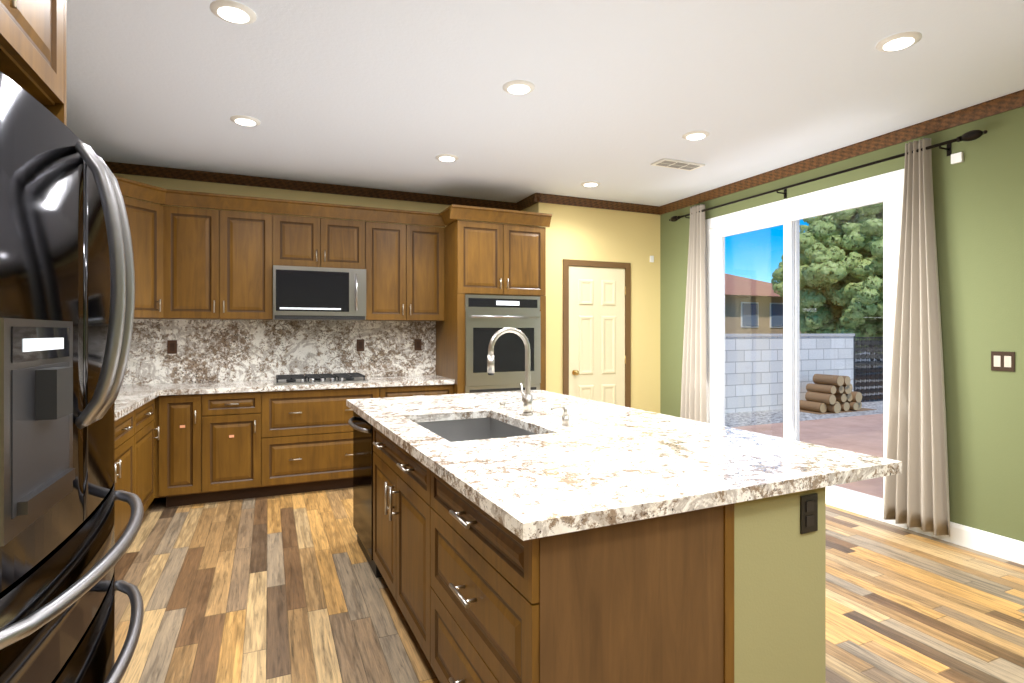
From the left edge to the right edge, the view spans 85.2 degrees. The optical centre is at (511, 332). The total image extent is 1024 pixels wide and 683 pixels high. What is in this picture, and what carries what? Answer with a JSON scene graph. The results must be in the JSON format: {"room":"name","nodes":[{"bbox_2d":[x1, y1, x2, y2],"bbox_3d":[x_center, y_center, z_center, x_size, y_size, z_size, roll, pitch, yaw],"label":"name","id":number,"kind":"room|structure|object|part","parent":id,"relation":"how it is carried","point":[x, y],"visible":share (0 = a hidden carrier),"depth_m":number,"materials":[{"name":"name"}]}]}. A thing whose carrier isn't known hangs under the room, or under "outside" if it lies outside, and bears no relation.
{"room":"kitchen","nodes":[
{"label":"kitchen","id":0,"kind":"room"},
{"bbox_2d":[0,0,66,115],"bbox_3d":[-1.430,-0.807,0.879,0.917,0.415,0.922,0,0,-24],"label":"upper cabinet","id":1,"kind":"object","parent":0,"relation":"attached to","point":[33,33],"depth_m":1.34,"materials":[{"name":"brown wood"}]},
{"bbox_2d":[115,176,167,319],"bbox_3d":[-2.871,-0.622,4.253,0.310,1.017,0.326,0,0,-24],"label":"upper cabinet","id":2,"kind":"object","parent":0,"relation":"attached to","point":[146,219],"depth_m":4.32,"materials":[{"name":"brown wood"}]},
{"bbox_3d":[-0.581,-1.073,3.076,3.572,0.115,4.303,0,0,-24],"label":"cabinet crown","id":3,"kind":"part","parent":2,"relation":"part of","materials":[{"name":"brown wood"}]},
{"bbox_2d":[113,173,515,320],"bbox_3d":[-1.818,-0.020,5.322,4.070,2.740,0.150,0,0,-24],"label":"wall","id":4,"kind":"structure","parent":0,"point":[211,187],"depth_m":5.11,"materials":[{"name":"yellow paint"}]},
{"bbox_2d":[168,196,171,203],"bbox_3d":[-3.092,-0.620,4.333,0.637,1.020,0.638,0,0,-24],"label":"upper cabinet","id":5,"kind":"object","parent":4,"relation":"attached to","point":[169,197],"depth_m":4.44,"materials":[{"name":"brown wood"}]},
{"bbox_2d":[164,204,275,319],"bbox_3d":[-2.490,-0.562,4.763,0.810,0.905,0.331,0,0,-24],"label":"upper cabinet","id":6,"kind":"object","parent":4,"relation":"attached to","point":[218,263],"depth_m":4.61,"materials":[{"name":"brown wood"}]},
{"bbox_2d":[122,320,435,383],"bbox_3d":[-2.134,0.163,5.088,2.955,0.543,0.021,0,0,-24],"label":"backsplash","id":7,"kind":"structure","parent":4,"relation":"attached to","point":[161,351],"depth_m":5.05,"materials":[{"name":"grey stone"}]},
{"bbox_2d":[272,265,366,320],"bbox_3d":[-1.738,-0.338,5.026,0.770,0.455,0.451,0,0,-24],"label":"microwave","id":8,"kind":"object","parent":4,"relation":"attached to","point":[299,292],"depth_m":4.86,"materials":[{"name":"silver metal"}]},
{"bbox_2d":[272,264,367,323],"bbox_3d":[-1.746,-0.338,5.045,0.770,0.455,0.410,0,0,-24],"label":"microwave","id":9,"kind":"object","parent":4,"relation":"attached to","point":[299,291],"depth_m":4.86,"materials":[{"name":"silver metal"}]},
{"bbox_2d":[276,212,367,267],"bbox_3d":[-1.762,-0.793,5.082,0.780,0.445,0.331,0,0,-24],"label":"upper cabinet","id":10,"kind":"object","parent":4,"relation":"attached to","point":[300,239],"depth_m":4.93,"materials":[{"name":"brown wood"}]},
{"bbox_2d":[360,220,443,323],"bbox_3d":[-1.061,-0.562,5.388,0.750,0.905,0.331,0,0,-24],"label":"upper cabinet","id":11,"kind":"object","parent":4,"relation":"attached to","point":[406,262],"depth_m":5.24,"materials":[{"name":"brown wood"}]},
{"bbox_2d":[67,0,1023,205],"bbox_3d":[0.725,-1.440,1.588,5.740,0.100,9.030,0,0,-24],"label":"ceiling","id":12,"kind":"structure","parent":0,"point":[401,95],"depth_m":3.14,"materials":[{"name":"white paint"}]},
{"bbox_2d":[210,0,256,24],"bbox_3d":[-1.209,-1.383,2.418,0.182,0.013,0.182,0,0,-33],"label":"recessed light","id":13,"kind":"object","parent":12,"relation":"in","point":[230,11],"depth_m":2.40,"materials":[{"name":"white paint"}]},
{"bbox_2d":[230,115,260,125],"bbox_3d":[-1.750,-1.383,3.655,0.182,0.013,0.182,0,0,-33],"label":"recessed light","id":14,"kind":"object","parent":12,"relation":"in","point":[239,119],"depth_m":3.63,"materials":[{"name":"white paint"}]},
{"bbox_2d":[435,154,457,161],"bbox_3d":[-0.518,-1.383,4.433,0.182,0.013,0.182,0,0,-33],"label":"recessed light","id":15,"kind":"object","parent":12,"relation":"in","point":[442,157],"depth_m":4.40,"materials":[{"name":"white paint"}]},
{"bbox_2d":[503,80,534,94],"bbox_3d":[0.038,-1.383,3.160,0.182,0.013,0.182,0,0,-33],"label":"recessed light","id":16,"kind":"object","parent":12,"relation":"in","point":[517,87],"depth_m":3.13,"materials":[{"name":"white paint"}]},
{"bbox_2d":[581,181,600,186],"bbox_3d":[0.736,-1.383,5.210,0.182,0.013,0.182,0,0,-33],"label":"recessed light","id":17,"kind":"object","parent":12,"relation":"in","point":[588,183],"depth_m":5.18,"materials":[{"name":"white paint"}]},
{"bbox_2d":[651,158,704,170],"bbox_3d":[1.371,-1.383,4.604,0.420,0.012,0.170,0,0,-24],"label":"ceiling vent","id":18,"kind":"object","parent":12,"relation":"in","point":[676,164],"visible":1,"depth_m":4.58,"materials":[{"name":"white metal"}]},
{"bbox_2d":[682,130,708,139],"bbox_3d":[1.296,-1.383,3.927,0.182,0.013,0.182,0,0,-33],"label":"recessed light","id":19,"kind":"object","parent":12,"relation":"in","point":[693,135],"depth_m":3.90,"materials":[{"name":"white paint"}]},
{"bbox_2d":[876,31,921,51],"bbox_3d":[1.849,-1.383,2.663,0.182,0.013,0.182,0,0,-33],"label":"recessed light","id":20,"kind":"object","parent":12,"relation":"in","point":[902,40],"depth_m":2.64,"materials":[{"name":"white paint"}]},
{"bbox_2d":[114,487,1023,682],"bbox_3d":[0.725,1.400,1.588,5.740,0.100,9.030,0,0,-24],"label":"floor","id":21,"kind":"structure","parent":0,"point":[288,588],"depth_m":2.77,"materials":[{"name":"brown wood"}]},
{"bbox_2d":[0,72,143,682],"bbox_3d":[-1.246,0.475,0.967,0.990,1.750,0.910,0,0,-24],"label":"refrigerator","id":22,"kind":"object","parent":21,"relation":"on","point":[67,289],"visible":1,"depth_m":0.99,"materials":[{"name":"black metal"}]},
{"bbox_2d":[115,504,130,542],"bbox_3d":[-2.452,0.912,2.868,0.637,0.875,1.160,0,0,-24],"label":"base cabinet","id":23,"kind":"object","parent":21,"relation":"on","point":[122,511],"depth_m":3.23,"materials":[{"name":"brown wood"}]},
{"bbox_2d":[141,500,152,512],"bbox_3d":[-2.830,0.912,3.734,0.637,0.875,0.730,0,0,-24],"label":"base cabinet","id":24,"kind":"object","parent":21,"relation":"on","point":[146,503],"depth_m":3.88,"materials":[{"name":"brown wood"}]},
{"bbox_2d":[166,496,203,506],"bbox_3d":[-2.652,0.912,4.531,0.282,0.875,0.628,0,0,-24],"label":"base cabinet","id":25,"kind":"object","parent":21,"relation":"on","point":[180,500],"depth_m":4.34,"materials":[{"name":"brown wood"}]},
{"bbox_2d":[204,488,263,502],"bbox_3d":[-2.330,0.912,4.672,0.421,0.875,0.628,0,0,-24],"label":"base cabinet","id":26,"kind":"object","parent":21,"relation":"on","point":[220,496],"depth_m":4.47,"materials":[{"name":"brown wood"}]},
{"bbox_2d":[114,376,495,503],"bbox_3d":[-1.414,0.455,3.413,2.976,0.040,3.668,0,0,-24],"label":"base cabinets","id":27,"kind":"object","parent":21,"relation":"on","point":[205,437],"depth_m":4.43,"materials":[{"name":"brown wood"}]},
{"bbox_2d":[273,372,368,384],"bbox_3d":[-1.703,0.410,4.947,0.760,0.050,0.490,0,0,-24],"label":"cooktop","id":28,"kind":"object","parent":27,"relation":"in","point":[295,379],"depth_m":4.84,"materials":[{"name":"black metal"}]},
{"bbox_2d":[264,480,352,496],"bbox_3d":[-1.706,0.912,4.944,0.940,0.875,0.628,0,0,-24],"label":"base cabinet","id":29,"kind":"object","parent":21,"relation":"on","point":[336,484],"depth_m":4.70,"materials":[{"name":"brown wood"}]},
{"bbox_2d":[432,205,547,379],"bbox_3d":[-0.222,0.110,5.523,0.895,2.480,0.755,0,0,-24],"label":"tall cabinet","id":30,"kind":"object","parent":21,"relation":"on","point":[483,256],"depth_m":5.20,"materials":[{"name":"brown wood"}]},
{"bbox_2d":[449,294,540,396],"bbox_3d":[-0.159,0.120,5.378,0.755,0.920,0.556,0,0,-24],"label":"wall oven","id":31,"kind":"object","parent":30,"relation":"in","point":[483,315],"depth_m":5.16,"materials":[{"name":"silver metal"}]},
{"bbox_2d":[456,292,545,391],"bbox_3d":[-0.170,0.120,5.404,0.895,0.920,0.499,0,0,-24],"label":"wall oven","id":32,"kind":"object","parent":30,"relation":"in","point":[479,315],"depth_m":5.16,"materials":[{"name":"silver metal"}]},
{"bbox_2d":[348,407,825,682],"bbox_3d":[-0.043,0.913,2.660,1.118,0.875,2.518,0,0,-25],"label":"kitchen island","id":33,"kind":"object","parent":21,"relation":"on","point":[736,594],"depth_m":1.60,"materials":[{"name":"brown wood"}]},
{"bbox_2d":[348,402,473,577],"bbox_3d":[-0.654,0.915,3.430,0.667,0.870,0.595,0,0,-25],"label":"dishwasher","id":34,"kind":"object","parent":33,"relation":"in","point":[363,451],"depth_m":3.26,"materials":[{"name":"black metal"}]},
{"bbox_2d":[346,391,901,542],"bbox_3d":[0.121,0.455,2.731,1.421,0.039,2.570,0,0,-25],"label":"island countertop","id":35,"kind":"structure","parent":33,"relation":"on","point":[614,465],"depth_m":1.86,"materials":[{"name":"white stone"}]},
{"bbox_2d":[418,415,537,438],"bbox_3d":[-0.182,0.578,2.649,0.514,0.232,0.784,0,0,-25],"label":"sink","id":36,"kind":"object","parent":35,"relation":"in","point":[462,426],"depth_m":3.02,"materials":[{"name":"grey metal"}]},
{"bbox_2d":[486,327,537,414],"bbox_3d":[-0.019,0.205,2.901,0.259,0.461,0.117,0,0,-25],"label":"faucet","id":37,"kind":"object","parent":35,"relation":"on","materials":[{"name":"silver metal"}]},
{"bbox_2d":[550,403,569,426],"bbox_3d":[0.222,0.388,2.585,0.093,0.094,0.032,0,0,-25],"label":"faucet","id":38,"kind":"object","parent":35,"relation":"on","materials":[{"name":"silver metal"}]},
{"bbox_2d":[800,493,817,534],"bbox_3d":[0.922,0.563,1.727,0.074,0.116,0.008,0,0,-25],"label":"outlet","id":39,"kind":"object","parent":33,"relation":"attached to","point":[808,501],"depth_m":1.72,"materials":[{"name":"black plastic"}]},
{"bbox_2d":[521,202,659,412],"bbox_3d":[0.908,-0.020,6.252,1.670,2.740,0.630,0,0,-24],"label":"wall","id":40,"kind":"structure","parent":0,"point":[589,234],"depth_m":6.02,"materials":[{"name":"yellow paint"}]},
{"bbox_2d":[104,161,519,210],"bbox_3d":[-1.665,-1.350,5.273,3.830,0.076,0.062,0,0,-24],"label":"crown molding","id":41,"kind":"structure","parent":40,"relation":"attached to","point":[115,167],"depth_m":5.12,"materials":[{"name":"brown wood"}]},
{"bbox_2d":[516,195,531,210],"bbox_3d":[0.162,-1.350,5.794,0.060,0.076,0.390,0,0,-24],"label":"crown molding","id":42,"kind":"structure","parent":40,"relation":"attached to","point":[527,202],"depth_m":5.85,"materials":[{"name":"brown wood"}]},
{"bbox_2d":[532,193,659,213],"bbox_3d":[0.918,-1.350,5.877,1.512,0.076,0.060,0,0,-24],"label":"crown molding","id":43,"kind":"structure","parent":40,"relation":"attached to","point":[536,197],"depth_m":5.85,"materials":[{"name":"brown wood"}]},
{"bbox_2d":[563,259,630,407],"bbox_3d":[0.906,0.300,5.894,0.830,2.100,0.018,0,0,-24],"label":"door frame","id":44,"kind":"structure","parent":40,"relation":"in","point":[567,263],"depth_m":5.89,"materials":[{"name":"brown wood"}]},
{"bbox_2d":[569,266,625,405],"bbox_3d":[0.922,0.328,5.870,0.702,2.020,0.075,0,0,-24],"label":"pantry door","id":45,"kind":"structure","parent":44,"relation":"attached to","point":[597,359],"depth_m":5.90,"materials":[{"name":"beige wood"}]},
{"bbox_2d":[660,106,1023,541],"bbox_3d":[3.412,-0.020,2.418,0.150,2.740,8.400,0,0,-24],"label":"wall","id":46,"kind":"structure","parent":0,"point":[978,193],"depth_m":3.47,"materials":[{"name":"green paint"}]},
{"bbox_2d":[705,169,907,528],"bbox_3d":[2.379,0.113,4.744,0.142,2.475,1.960,0,0,-24],"label":"door frame","id":47,"kind":"structure","parent":46,"relation":"attached to","point":[789,214],"depth_m":4.70,"materials":[{"name":"white plastic"}]},
{"bbox_3d":[2.382,0.133,4.745,0.061,2.145,1.610,0,0,-24],"label":"sliding door glass","id":48,"kind":"part","parent":47,"relation":"part of","materials":[{"name":"clear glass"}]},
{"bbox_2d":[669,130,987,221],"bbox_3d":[2.286,-1.180,4.644,0.128,0.090,2.872,0,0,-24],"label":"curtain rod","id":49,"kind":"object","parent":46,"relation":"attached to","point":[972,135],"visible":1,"depth_m":3.99,"materials":[{"name":"black metal"}]},
{"bbox_2d":[680,204,708,422],"bbox_3d":[1.823,0.014,5.590,0.095,2.549,0.379,0,0,-24],"label":"curtain","id":50,"kind":"object","parent":49,"relation":"hanging from","point":[694,395],"visible":0.85,"depth_m":5.52,"materials":[{"name":"beige fabric"}]},
{"bbox_2d":[884,138,949,536],"bbox_3d":[2.662,0.014,3.672,0.095,2.549,0.388,0,0,-24],"label":"curtain","id":51,"kind":"object","parent":49,"relation":"hanging from","point":[916,494],"visible":1,"depth_m":3.67,"materials":[{"name":"beige fabric"}]},
{"bbox_2d":[657,90,1023,214],"bbox_3d":[3.285,-1.350,2.445,0.062,0.076,8.250,0,0,-24],"label":"crown molding","id":52,"kind":"structure","parent":46,"relation":"attached to","point":[1011,101],"depth_m":4.02,"materials":[{"name":"brown wood"}]},
{"bbox_2d":[951,152,962,163],"bbox_3d":[2.829,-1.105,3.538,0.021,0.060,0.060,0,0,-24],"label":"detector","id":53,"kind":"object","parent":46,"relation":"attached to","point":[956,158],"visible":0.93,"depth_m":3.53,"materials":[{"name":"white plastic"}]},
{"bbox_2d":[909,522,1023,564],"bbox_3d":[3.836,1.284,1.239,0.017,0.130,5.600,0,0,-24],"label":"baseboard","id":54,"kind":"structure","parent":46,"relation":"attached to","point":[1003,547],"depth_m":3.39,"materials":[{"name":"white paint"}]},
{"bbox_2d":[991,351,1014,371],"bbox_3d":[2.929,0.175,3.324,0.009,0.116,0.116,0,0,-24],"label":"switch plate","id":55,"kind":"object","parent":46,"relation":"attached to","point":[1002,361],"visible":1,"depth_m":3.32,"materials":[{"name":"brown metal"}]},
{"label":"outside","id":56,"kind":"structure","parent":0,"visible":0},
{"bbox_2d":[725,351,882,426],"bbox_3d":[21.395,1.470,31.172,55.830,0.080,80.000,0,0,-24],"label":"ground","id":57,"kind":"structure","parent":56,"point":[767,416],"depth_m":9.54,"materials":[{"name":"grey gravel"}]},
{"bbox_2d":[725,273,805,333],"bbox_3d":[6.828,-1.060,28.082,14.000,4.980,11.000,0,0,-24],"label":"house","id":58,"kind":"structure","parent":57,"relation":"on","point":[747,315],"depth_m":24.33,"materials":[{"name":"beige paint"}]},
{"bbox_2d":[725,334,854,412],"bbox_3d":[3.933,0.730,9.968,6.250,1.400,0.240,0,0,-24],"label":"wall","id":59,"kind":"structure","parent":57,"relation":"on","point":[752,385],"depth_m":10.20,"materials":[{"name":"grey concrete"}]},
{"bbox_2d":[731,414,882,497],"bbox_3d":[7.779,1.407,2.389,7.830,0.045,14.150,0,0,-24],"label":"patio slab","id":60,"kind":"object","parent":57,"relation":"on","point":[858,435],"depth_m":7.53,"materials":[{"name":"concrete"}]},
{"bbox_2d":[771,202,882,366],"bbox_3d":[12.807,-1.579,19.576,10.464,5.868,8.611,0,0,-24],"label":"trees","id":61,"kind":"object","parent":57,"relation":"on","point":[829,266],"depth_m":16.36,"materials":[{"name":"green plant"}]},
{"bbox_2d":[800,374,876,414],"bbox_3d":[5.903,1.103,10.217,1.500,0.668,0.671,0,0,-24],"label":"firewood","id":62,"kind":"object","parent":57,"relation":"on","point":[836,401],"depth_m":9.97,"materials":[{"name":"brown wood"}]},
{"bbox_2d":[853,335,882,401],"bbox_3d":[8.060,0.740,11.750,2.660,1.380,0.080,0,0,-24],"label":"lattice fence","id":63,"kind":"object","parent":57,"relation":"on","point":[872,368],"depth_m":11.42,"materials":[{"name":"black metal"}]}
]}

